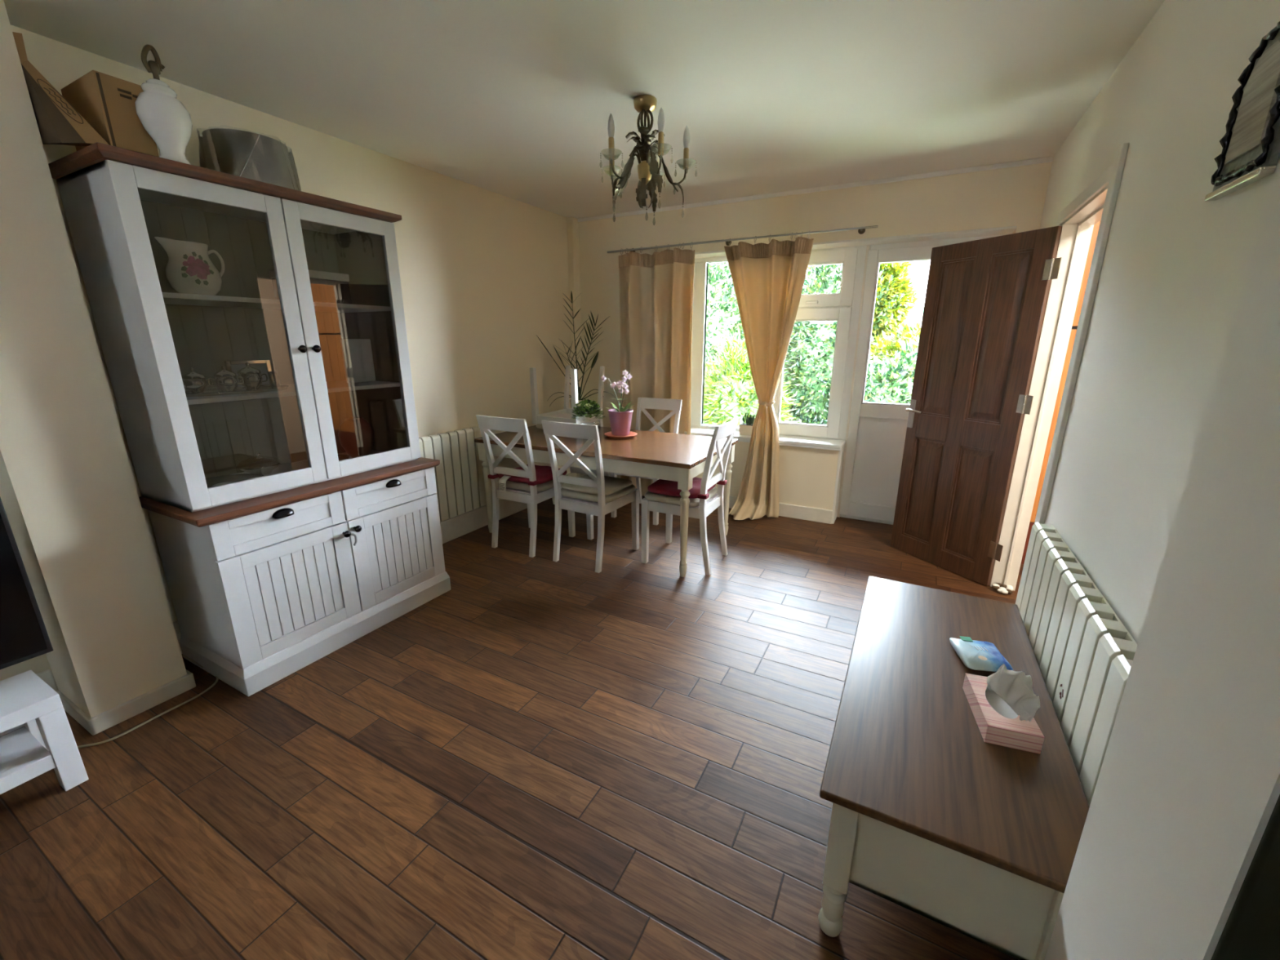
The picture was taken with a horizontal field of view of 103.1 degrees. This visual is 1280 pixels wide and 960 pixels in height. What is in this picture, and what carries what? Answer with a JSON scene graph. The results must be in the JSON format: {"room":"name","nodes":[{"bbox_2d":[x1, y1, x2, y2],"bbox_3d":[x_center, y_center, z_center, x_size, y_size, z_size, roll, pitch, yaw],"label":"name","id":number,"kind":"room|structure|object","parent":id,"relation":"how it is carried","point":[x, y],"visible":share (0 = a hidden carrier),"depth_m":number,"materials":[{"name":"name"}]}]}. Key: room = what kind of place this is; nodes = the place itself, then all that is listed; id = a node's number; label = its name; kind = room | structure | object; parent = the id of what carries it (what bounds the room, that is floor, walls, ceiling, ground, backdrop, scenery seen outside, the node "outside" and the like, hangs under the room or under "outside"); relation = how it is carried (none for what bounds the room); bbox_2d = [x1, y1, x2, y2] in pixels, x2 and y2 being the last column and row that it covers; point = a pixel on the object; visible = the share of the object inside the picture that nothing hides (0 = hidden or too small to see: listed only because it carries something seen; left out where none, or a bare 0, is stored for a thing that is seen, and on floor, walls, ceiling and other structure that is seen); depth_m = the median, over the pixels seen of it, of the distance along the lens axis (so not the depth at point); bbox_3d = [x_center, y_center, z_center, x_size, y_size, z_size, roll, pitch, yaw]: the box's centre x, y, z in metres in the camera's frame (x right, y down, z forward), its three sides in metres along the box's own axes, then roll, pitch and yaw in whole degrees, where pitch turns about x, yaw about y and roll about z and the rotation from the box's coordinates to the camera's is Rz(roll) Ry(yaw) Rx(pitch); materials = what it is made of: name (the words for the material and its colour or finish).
{"room":"dining room","nodes":[
{"label":"dining room","id":0,"kind":"room"},
{"bbox_2d":[0,0,572,717],"bbox_3d":[-2.237,-0.294,1.788,0.495,2.487,7.866,8,17,27],"label":"wall","id":1,"kind":"structure","parent":0,"point":[484,273],"depth_m":1.96,"materials":[{"name":"beige paint"}]},
{"bbox_2d":[57,669,195,735],"bbox_3d":[-2.128,0.871,2.115,0.342,0.068,0.322,8,17,27],"label":"baseboard","id":2,"kind":"object","parent":1,"relation":"attached to","point":[95,725],"visible":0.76,"depth_m":2.00,"materials":[{"name":"beige paint"}]},
{"bbox_2d":[35,472,577,692],"bbox_3d":[-2.408,0.861,1.966,0.022,0.165,7.470,8,17,27],"label":"baseboard","id":3,"kind":"structure","parent":1,"relation":"attached to","point":[452,528],"depth_m":3.89,"materials":[{"name":"beige paint"}]},
{"bbox_2d":[418,426,500,521],"bbox_3d":[-1.399,0.064,3.645,0.062,0.795,1.054,8,17,27],"label":"radiator","id":4,"kind":"object","parent":1,"relation":"attached to","point":[459,475],"visible":0.44,"depth_m":3.69,"materials":[{"name":"white metal"}]},
{"bbox_2d":[566,217,585,477],"bbox_3d":[-0.604,-1.138,4.869,0.060,2.487,0.091,8,17,27],"label":"trim","id":5,"kind":"structure","parent":1,"relation":"attached to","point":[572,223],"depth_m":4.67,"materials":[{"name":"beige paint"}]},
{"bbox_2d":[0,495,1023,959],"bbox_3d":[-0.077,1.311,0.872,5.800,0.120,8.000,8,17,27],"label":"floor","id":6,"kind":"structure","parent":0,"point":[540,757],"depth_m":1.71,"materials":[{"name":"brown wood"}]},
{"bbox_2d":[0,670,88,794],"bbox_3d":[-2.196,0.938,1.357,0.271,0.340,0.898,8,17,27],"label":"tv stand","id":7,"kind":"object","parent":6,"relation":"on","point":[46,741],"visible":1,"depth_m":1.64,"materials":[{"name":"white wood"}]},
{"bbox_2d":[0,497,53,669],"bbox_3d":[-2.281,0.430,1.237,0.160,0.700,1.050,8,17,27],"label":"television","id":8,"kind":"object","parent":7,"relation":"on","point":[24,635],"visible":1,"depth_m":1.66,"materials":[{"name":"black plastic"}]},
{"bbox_2d":[0,726,56,794],"bbox_3d":[-2.195,0.983,1.368,0.262,0.050,0.788,8,17,27],"label":"shelf","id":9,"kind":"object","parent":7,"relation":"attached to","point":[24,757],"depth_m":1.63,"materials":[{"name":"white wood"}]},
{"bbox_2d":[77,653,218,748],"bbox_3d":[-1.990,0.894,2.053,0.288,0.052,0.538,2,16,8],"label":"cable","id":10,"kind":"object","parent":6,"relation":"on","point":[183,655],"visible":0.84,"depth_m":2.01,"materials":[{"name":"white plastic"}]},
{"bbox_2d":[48,142,450,696],"bbox_3d":[-1.627,-0.234,2.430,0.582,2.032,1.123,8,17,27],"label":"display cabinet","id":11,"kind":"object","parent":6,"relation":"on","point":[268,576],"visible":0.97,"depth_m":2.25,"materials":[{"name":"white wood"}]},
{"bbox_2d":[12,31,109,146],"bbox_3d":[-1.944,-1.252,1.678,0.369,0.324,0.119,8,17,27],"label":"carton","id":12,"kind":"object","parent":11,"relation":"on","point":[58,122],"visible":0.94,"depth_m":1.61,"materials":[{"name":"cardboard"}]},
{"bbox_2d":[61,70,159,156],"bbox_3d":[-1.865,-1.242,1.795,0.286,0.245,0.128,8,17,27],"label":"cardboard box","id":13,"kind":"object","parent":11,"relation":"on","point":[106,102],"visible":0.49,"depth_m":1.71,"materials":[{"name":"brown cardboard"}]},
{"bbox_2d":[134,44,192,164],"bbox_3d":[-1.639,-1.284,1.745,0.144,0.353,0.144,8,17,27],"label":"lamp base","id":14,"kind":"object","parent":11,"relation":"on","point":[165,118],"visible":0.96,"depth_m":1.72,"materials":[{"name":"white ceramic"}]},
{"bbox_2d":[141,44,164,79],"bbox_3d":[-1.639,-1.403,1.712,0.028,0.105,0.061,8,17,27],"label":"socket","id":15,"kind":"object","parent":14,"relation":"attached to","point":[155,67],"depth_m":1.71,"materials":[{"name":"metal"}]},
{"bbox_2d":[154,236,224,295],"bbox_3d":[-1.756,-0.827,1.995,0.168,0.206,0.170,-4,16,-15],"label":"jug","id":16,"kind":"object","parent":11,"relation":"on","point":[189,268],"visible":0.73,"depth_m":1.95,"materials":[{"name":"beige ceramic"}]},
{"bbox_2d":[185,385,288,396],"bbox_3d":[-1.755,-0.388,2.208,0.223,0.014,0.424,8,17,27],"label":"shelf","id":17,"kind":"object","parent":11,"relation":"on","point":[210,392],"visible":0.8,"depth_m":2.17,"materials":[{"name":"white wood"}]},
{"bbox_2d":[182,367,213,393],"bbox_3d":[-1.805,-0.402,2.062,0.098,0.106,0.076,-7,17,-24],"label":"sugar pot","id":18,"kind":"object","parent":17,"relation":"on","point":[193,382],"visible":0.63,"depth_m":2.04,"materials":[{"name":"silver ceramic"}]},
{"bbox_2d":[207,364,244,391],"bbox_3d":[-1.737,-0.424,2.133,0.104,0.112,0.080,-7,17,-24],"label":"sugar pot","id":19,"kind":"object","parent":17,"relation":"on","point":[225,380],"visible":0.97,"depth_m":2.11,"materials":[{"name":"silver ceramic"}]},
{"bbox_2d":[236,361,267,390],"bbox_3d":[-1.724,-0.460,2.248,0.112,0.121,0.087,-7,17,-24],"label":"sugar pot","id":20,"kind":"object","parent":17,"relation":"on","point":[252,378],"visible":0.83,"depth_m":2.23,"materials":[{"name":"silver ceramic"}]},
{"bbox_2d":[267,371,280,388],"bbox_3d":[-1.655,-0.453,2.305,0.041,0.076,0.041,8,17,27],"label":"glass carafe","id":21,"kind":"object","parent":17,"relation":"on","point":[270,373],"visible":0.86,"depth_m":2.30,"materials":[{"name":"clear glass"}]},
{"bbox_2d":[196,128,301,191],"bbox_3d":[-1.685,-1.345,2.208,0.359,0.226,0.360,8,17,27],"label":"lampshade","id":22,"kind":"object","parent":11,"relation":"on","point":[242,153],"visible":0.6,"depth_m":2.09,"materials":[{"name":"grey fabric"}]},
{"bbox_2d":[224,360,274,389],"bbox_3d":[-1.812,-0.486,2.348,0.066,0.130,0.180,8,17,27],"label":"picture frame","id":23,"kind":"object","parent":11,"relation":"on","point":[264,366],"visible":0.52,"depth_m":2.34,"materials":[{"name":"silver metal"}]},
{"bbox_2d":[231,363,269,386],"bbox_3d":[-1.790,-0.483,2.337,0.005,0.098,0.144,8,17,27],"label":"picture","id":24,"kind":"object","parent":23,"relation":"attached to","point":[264,367],"depth_m":2.36,"materials":[{"name":"grey plastic"}]},
{"bbox_2d":[161,292,391,312],"bbox_3d":[-1.691,-0.796,2.305,0.418,0.019,1.000,8,17,27],"label":"shelf","id":25,"kind":"object","parent":11,"relation":"attached to","point":[171,300],"depth_m":2.26,"materials":[{"name":"white wood"}]},
{"bbox_2d":[138,457,439,527],"bbox_3d":[-1.632,-0.001,2.497,0.570,0.033,1.123,8,17,27],"label":"countertop","id":26,"kind":"structure","parent":11,"relation":"on","point":[206,517],"depth_m":2.17,"materials":[{"name":"brown wood"}]},
{"bbox_2d":[205,473,263,487],"bbox_3d":[-1.812,0.024,2.211,0.304,0.026,0.304,8,17,27],"label":"plate","id":27,"kind":"object","parent":26,"relation":"on","point":[210,482],"visible":0.18,"depth_m":2.30,"materials":[{"name":"white ceramic"}]},
{"bbox_2d":[211,481,235,486],"bbox_3d":[-1.759,0.029,2.160,0.090,0.022,0.090,8,17,27],"label":"dish","id":28,"kind":"object","parent":27,"relation":"on","point":[225,482],"visible":0.2,"depth_m":2.18,"materials":[{"name":"white ceramic"}]},
{"bbox_2d":[236,452,281,475],"bbox_3d":[-1.829,-0.082,2.445,0.176,0.106,0.176,8,17,27],"label":"dish","id":29,"kind":"object","parent":26,"relation":"on","point":[258,464],"visible":0.95,"depth_m":2.40,"materials":[{"name":"white ceramic"}]},
{"bbox_2d":[236,462,281,475],"bbox_3d":[-1.829,-0.054,2.453,0.176,0.048,0.176,8,17,27],"label":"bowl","id":30,"kind":"object","parent":29,"relation":"on","point":[262,468],"depth_m":2.39,"materials":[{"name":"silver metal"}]},
{"bbox_2d":[337,454,349,460],"bbox_3d":[-1.567,-0.095,2.608,0.140,0.045,0.140,8,17,27],"label":"bowl","id":31,"kind":"object","parent":26,"relation":"on","point":[340,457],"visible":0.18,"depth_m":2.66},
{"bbox_2d":[337,417,374,457],"bbox_3d":[-1.548,-0.231,2.783,0.176,0.215,0.176,8,17,27],"label":"round vase","id":32,"kind":"object","parent":26,"relation":"on","point":[356,435],"visible":0.96,"depth_m":2.72,"materials":[{"name":"brown ceramic"}]},
{"bbox_2d":[186,380,399,404],"bbox_3d":[-1.691,-0.425,2.407,0.418,0.019,1.000,8,17,27],"label":"shelf","id":33,"kind":"object","parent":11,"relation":"attached to","point":[332,385],"depth_m":2.39,"materials":[{"name":"white wood"}]},
{"bbox_2d":[269,269,351,304],"bbox_3d":[-1.625,-0.947,2.524,0.208,0.155,0.268,8,17,27],"label":"storage box","id":34,"kind":"object","parent":11,"relation":"on","point":[326,286],"visible":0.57,"depth_m":2.49,"materials":[{"name":"grey fabric"}]},
{"bbox_2d":[340,338,375,382],"bbox_3d":[-1.512,-0.641,2.734,0.026,0.225,0.157,8,17,27],"label":"album","id":35,"kind":"object","parent":11,"relation":"on","point":[357,358],"visible":1,"depth_m":2.72,"materials":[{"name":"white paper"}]},
{"bbox_2d":[475,414,575,557],"bbox_3d":[-0.796,-0.003,3.627,0.432,0.955,0.521,8,17,27],"label":"dining chair","id":36,"kind":"object","parent":6,"relation":"on","point":[531,484],"visible":0.88,"depth_m":3.47,"materials":[{"name":"white wood"}]},
{"bbox_2d":[498,464,566,484],"bbox_3d":[-0.770,-0.047,3.666,0.396,0.055,0.377,8,17,27],"label":"cushion","id":37,"kind":"object","parent":36,"relation":"on","point":[544,474],"depth_m":3.54,"materials":[{"name":"fabric"}]},
{"bbox_2d":[537,291,615,476],"bbox_3d":[-0.547,-0.732,4.594,0.683,1.847,0.215,0,15,-1],"label":"potted palm","id":38,"kind":"object","parent":6,"relation":"on","point":[580,388],"visible":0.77,"depth_m":4.46,"materials":[{"name":"green plant"}]},
{"bbox_2d":[541,420,639,573],"bbox_3d":[-0.316,0.060,3.398,0.432,0.955,0.521,9,18,28],"label":"dining chair","id":39,"kind":"object","parent":6,"relation":"on","point":[598,495],"visible":1,"depth_m":3.25,"materials":[{"name":"white wood"}]},
{"bbox_2d":[474,425,737,577],"bbox_3d":[-0.251,0.055,3.823,1.716,0.740,0.904,8,17,27],"label":"dining table","id":40,"kind":"object","parent":6,"relation":"on","point":[679,458],"visible":0.61,"depth_m":3.43,"materials":[{"name":"brown wood"}]},
{"bbox_2d":[529,365,609,476],"bbox_3d":[-0.560,-0.450,4.222,0.432,0.955,0.521,8,17,27],"label":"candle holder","id":41,"kind":"object","parent":40,"relation":"on","point":[565,415],"visible":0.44,"depth_m":4.07,"materials":[{"name":"white wood"}]},
{"bbox_2d":[571,399,604,425],"bbox_3d":[-0.385,-0.459,3.759,0.264,0.283,0.254,8,17,27],"label":"begonias","id":42,"kind":"object","parent":40,"relation":"on","point":[591,407],"visible":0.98,"depth_m":3.70,"materials":[{"name":"green plant"}]},
{"bbox_2d":[581,422,595,425],"bbox_3d":[-0.384,-0.370,3.781,0.112,0.100,0.112,8,17,27],"label":"pot","id":43,"kind":"object","parent":42,"relation":"on","point":[586,423],"depth_m":3.81,"materials":[{"name":"white ceramic"}]},
{"bbox_2d":[604,431,637,438],"bbox_3d":[-0.144,-0.338,3.815,0.250,0.020,0.250,8,17,27],"label":"saucer","id":44,"kind":"object","parent":40,"relation":"on","point":[609,434],"visible":0.68,"depth_m":3.77,"materials":[{"name":"ceramic"}]},
{"bbox_2d":[600,369,633,435],"bbox_3d":[-0.146,-0.574,3.755,0.234,0.474,0.194,8,17,27],"label":"orchid","id":45,"kind":"object","parent":44,"relation":"on","point":[620,418],"visible":1,"depth_m":3.73,"materials":[{"name":"ceramic"}]},
{"bbox_2d":[609,397,682,524],"bbox_3d":[0.060,-0.180,4.273,0.432,0.955,0.521,8,17,26],"label":"dining chair","id":46,"kind":"object","parent":6,"relation":"on","point":[674,405],"visible":0.21,"depth_m":4.34,"materials":[{"name":"white wood"}]},
{"bbox_2d":[641,417,739,575],"bbox_3d":[0.329,0.074,3.349,0.521,0.955,0.432,8,17,26],"label":"dining chair","id":47,"kind":"object","parent":6,"relation":"on","point":[662,495],"visible":0.87,"depth_m":3.24,"materials":[{"name":"white wood"}]},
{"bbox_2d":[647,476,715,498],"bbox_3d":[0.280,0.036,3.365,0.377,0.055,0.396,8,17,26],"label":"cushion","id":48,"kind":"object","parent":47,"relation":"on","point":[661,488],"depth_m":3.25,"materials":[{"name":"fabric"}]},
{"bbox_2d":[818,576,1089,959],"bbox_3d":[0.926,0.809,1.608,0.525,0.460,1.232,8,17,27],"label":"coffee table","id":49,"kind":"object","parent":6,"relation":"on","point":[975,837],"visible":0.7,"depth_m":1.18,"materials":[{"name":"brown wood"}]},
{"bbox_2d":[949,635,1013,671],"bbox_3d":[1.072,0.552,1.605,0.128,0.036,0.168,3,16,12],"label":"packet","id":50,"kind":"object","parent":49,"relation":"on","point":[984,655],"visible":0.89,"depth_m":1.58,"materials":[{"name":"blue plastic"}]},
{"bbox_2d":[977,655,986,660],"bbox_3d":[1.051,0.546,1.560,0.024,0.001,0.023,3,16,12],"label":"print","id":51,"kind":"object","parent":50,"relation":"on","point":[980,657],"depth_m":1.56},
{"bbox_2d":[962,663,1044,754],"bbox_3d":[0.964,0.573,1.343,0.129,0.134,0.220,5,16,18],"label":"tissue box","id":52,"kind":"object","parent":49,"relation":"on","point":[1003,704],"visible":1,"depth_m":1.31,"materials":[{"name":"pink cardboard"}]},
{"bbox_2d":[991,582,1013,594],"bbox_3d":[2.142,0.641,3.004,0.110,0.043,0.091,8,17,27],"label":"crumpled cloth","id":53,"kind":"object","parent":6,"relation":"on","point":[1003,588],"visible":1,"depth_m":2.99,"materials":[{"name":"white fabric"}]},
{"bbox_2d":[1021,221,1100,564],"bbox_3d":[3.261,-0.556,2.925,1.550,2.400,0.410,8,17,27],"label":"door frame","id":54,"kind":"object","parent":6,"relation":"on","point":[1095,233],"visible":0.02,"depth_m":3.06,"materials":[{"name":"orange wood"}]},
{"bbox_2d":[4,0,1164,218],"bbox_3d":[-0.028,-1.241,0.263,5.800,0.150,8.200,8,17,27],"label":"ceiling","id":55,"kind":"structure","parent":0,"point":[516,100],"depth_m":2.07,"materials":[{"name":"white paint"}]},
{"bbox_2d":[607,94,689,211],"bbox_3d":[0.015,-1.484,2.385,0.454,0.505,0.460,8,17,27],"label":"chandelier","id":56,"kind":"object","parent":55,"relation":"hanging from","point":[648,171],"visible":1,"depth_m":2.33,"materials":[{"name":"gold metal"}]},
{"bbox_2d":[577,161,1052,510],"bbox_3d":[0.990,-0.969,4.257,3.469,2.487,0.294,8,17,27],"label":"wall","id":57,"kind":"structure","parent":0,"point":[1014,196],"depth_m":3.90,"materials":[{"name":"beige paint"}]},
{"bbox_2d":[585,474,832,524],"bbox_3d":[0.496,0.151,4.656,2.398,0.115,0.016,8,17,27],"label":"baseboard","id":58,"kind":"structure","parent":57,"relation":"attached to","point":[809,513],"depth_m":4.21,"materials":[{"name":"beige paint"}]},
{"bbox_2d":[607,225,878,253],"bbox_3d":[0.682,-1.855,3.954,2.140,0.048,0.099,8,17,27],"label":"curtain rod","id":59,"kind":"object","parent":57,"relation":"attached to","point":[861,230],"visible":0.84,"depth_m":3.87,"materials":[{"name":"metal"}]},
{"bbox_2d":[618,241,694,495],"bbox_3d":[0.137,-0.878,4.471,0.713,2.176,0.130,7,17,24],"label":"curtain","id":60,"kind":"object","parent":59,"relation":"hanging from","point":[656,290],"visible":0.73,"depth_m":4.37,"materials":[{"name":"beige fabric"}]},
{"bbox_2d":[724,231,813,519],"bbox_3d":[0.903,-0.746,3.963,0.667,2.170,0.346,8,17,27],"label":"curtain","id":61,"kind":"object","parent":59,"relation":"hanging from","point":[768,280],"visible":1,"depth_m":3.95,"materials":[{"name":"beige fabric"}]},
{"bbox_2d":[684,245,862,450],"bbox_3d":[0.985,-1.080,4.190,1.454,1.513,0.322,8,17,27],"label":"window","id":62,"kind":"structure","parent":57,"relation":"in","point":[840,307],"depth_m":4.07,"materials":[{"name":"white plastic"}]},
{"bbox_2d":[690,262,708,424],"bbox_3d":[0.510,-1.194,4.561,0.150,1.391,0.045,8,17,27],"label":"window frame","id":63,"kind":"structure","parent":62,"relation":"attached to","point":[700,271],"depth_m":4.52,"materials":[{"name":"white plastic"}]},
{"bbox_2d":[738,410,756,435],"bbox_3d":[0.926,-0.488,4.344,0.154,0.200,0.111,8,17,27],"label":"planter","id":64,"kind":"object","parent":62,"relation":"on","point":[744,428],"visible":0.86,"depth_m":4.32,"materials":[{"name":"ceramic"}]},
{"bbox_2d":[577,156,1053,222],"bbox_3d":[0.945,-2.115,3.788,3.409,0.028,0.012,8,17,27],"label":"trim","id":65,"kind":"structure","parent":57,"relation":"attached to","point":[1036,161],"depth_m":3.55,"materials":[{"name":"white paint"}]},
{"bbox_2d":[831,244,870,524],"bbox_3d":[1.625,-0.691,3.939,0.041,2.120,0.226,8,17,27],"label":"trim","id":66,"kind":"structure","parent":57,"relation":"attached to","point":[842,454],"depth_m":4.04,"materials":[{"name":"white paint"}]},
{"bbox_2d":[694,226,1016,258],"bbox_3d":[1.367,-1.745,3.785,2.330,0.015,0.200,8,17,27],"label":"trim","id":67,"kind":"structure","parent":57,"relation":"attached to","point":[1001,230],"depth_m":3.52,"materials":[{"name":"white paint"}]},
{"bbox_2d":[839,234,1007,524],"bbox_3d":[2.051,-0.668,3.847,0.910,2.125,0.090,8,17,27],"label":"door","id":68,"kind":"structure","parent":57,"relation":"in","point":[877,433],"depth_m":4.00,"materials":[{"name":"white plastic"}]},
{"bbox_2d":[868,260,930,368],"bbox_3d":[10.914,-4.527,14.960,8.100,4.000,6.750,8,17,27],"label":"sky","id":69,"kind":"structure","parent":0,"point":[919,269],"depth_m":14.23,"materials":[{"name":"white"}]},
{"bbox_2d":[1040,0,1279,959],"bbox_3d":[0.880,0.151,0.176,0.730,2.487,7.860,8,17,27],"label":"wall","id":70,"kind":"structure","parent":0,"point":[1166,489],"depth_m":0.84,"materials":[{"name":"paint"}]},
{"bbox_2d":[890,226,1062,586],"bbox_3d":[1.980,-0.395,3.094,0.173,1.984,0.740,-7,17,-24],"label":"door","id":71,"kind":"structure","parent":70,"relation":"in","point":[985,303],"depth_m":3.04,"materials":[{"name":"brown wood"}]},
{"bbox_2d":[990,184,1108,591],"bbox_3d":[1.992,-0.231,2.454,0.124,2.020,0.840,8,17,27],"label":"door frame","id":72,"kind":"structure","parent":70,"relation":"attached to","point":[1077,230],"depth_m":2.73,"materials":[{"name":"white paint"}]},
{"bbox_2d":[1015,521,1137,806],"bbox_3d":[1.323,0.642,1.640,0.063,0.746,1.156,8,17,27],"label":"radiator","id":73,"kind":"object","parent":70,"relation":"attached to","point":[1084,653],"visible":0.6,"depth_m":1.39,"materials":[{"name":"white metal"}]},
{"bbox_2d":[1034,142,1128,524],"bbox_3d":[1.918,-0.273,2.456,0.018,2.100,0.965,8,17,27],"label":"trim","id":74,"kind":"structure","parent":70,"relation":"attached to","point":[1112,176],"depth_m":1.97,"materials":[{"name":"white paint"}]},
{"bbox_2d":[1204,21,1279,201],"bbox_3d":[1.240,-0.748,1.024,0.028,0.291,0.224,8,17,27],"label":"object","id":75,"kind":"object","parent":70,"relation":"attached to","point":[1250,144],"visible":1,"depth_m":1.02,"materials":[{"name":"grey metal"}]},
{"bbox_2d":[1210,794,1279,959],"bbox_3d":[0.846,0.209,0.319,0.551,2.300,0.016,8,17,27],"label":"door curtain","id":76,"kind":"object","parent":70,"relation":"hanging from","point":[1251,930],"visible":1,"depth_m":0.51,"materials":[{"name":"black fabric"}]},
{"label":"outside","id":77,"kind":"structure","parent":0,"visible":0},
{"bbox_3d":[5.421,-2.175,14.306,24.000,0.200,21.540,8,17,27],"label":"ground","id":78,"kind":"structure","parent":77,"visible":0},
{"bbox_2d":[703,262,748,421],"bbox_3d":[1.278,-2.682,9.527,2.867,3.544,2.266,8,17,27],"label":"evergreen tree","id":79,"kind":"object","parent":78,"relation":"on","point":[722,309],"visible":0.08,"depth_m":8.82,"materials":[{"name":"green plant"}]},
{"bbox_2d":[702,326,798,426],"bbox_3d":[1.518,-1.235,7.534,1.740,2.040,1.502,8,17,27],"label":"bush","id":80,"kind":"object","parent":78,"relation":"on","point":[735,394],"visible":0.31,"depth_m":7.26,"materials":[{"name":"green plant"}]},
{"bbox_2d":[782,270,815,405],"bbox_3d":[2.844,-3.045,10.721,2.542,3.634,1.857,8,17,27],"label":"shrub","id":81,"kind":"object","parent":78,"relation":"on","point":[788,353],"visible":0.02,"depth_m":10.29,"materials":[{"name":"green plant"}]},
{"bbox_2d":[781,263,842,425],"bbox_3d":[3.117,-2.487,8.640,1.505,3.629,1.273,8,17,27],"label":"shrub","id":82,"kind":"object","parent":78,"relation":"on","point":[812,358],"visible":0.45,"depth_m":8.50,"materials":[{"name":"green plant"}]},
{"bbox_2d":[828,336,919,404],"bbox_3d":[3.299,-1.007,6.740,1.802,1.768,1.417,8,17,27],"label":"hedge","id":83,"kind":"object","parent":78,"relation":"on","point":[883,385],"visible":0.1,"depth_m":6.41,"materials":[{"name":"green plant"}]},
{"bbox_2d":[866,318,920,382],"bbox_3d":[4.197,-1.422,7.779,1.813,2.031,1.399,8,17,27],"label":"shrub","id":84,"kind":"object","parent":78,"relation":"on","point":[893,344],"visible":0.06,"depth_m":7.61,"materials":[{"name":"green plant"}]},
{"bbox_2d":[870,261,919,361],"bbox_3d":[4.412,-2.713,9.510,1.315,3.380,1.403,8,17,27],"label":"tree","id":85,"kind":"object","parent":78,"relation":"on","point":[894,282],"visible":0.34,"depth_m":8.94,"materials":[{"name":"green plant"}]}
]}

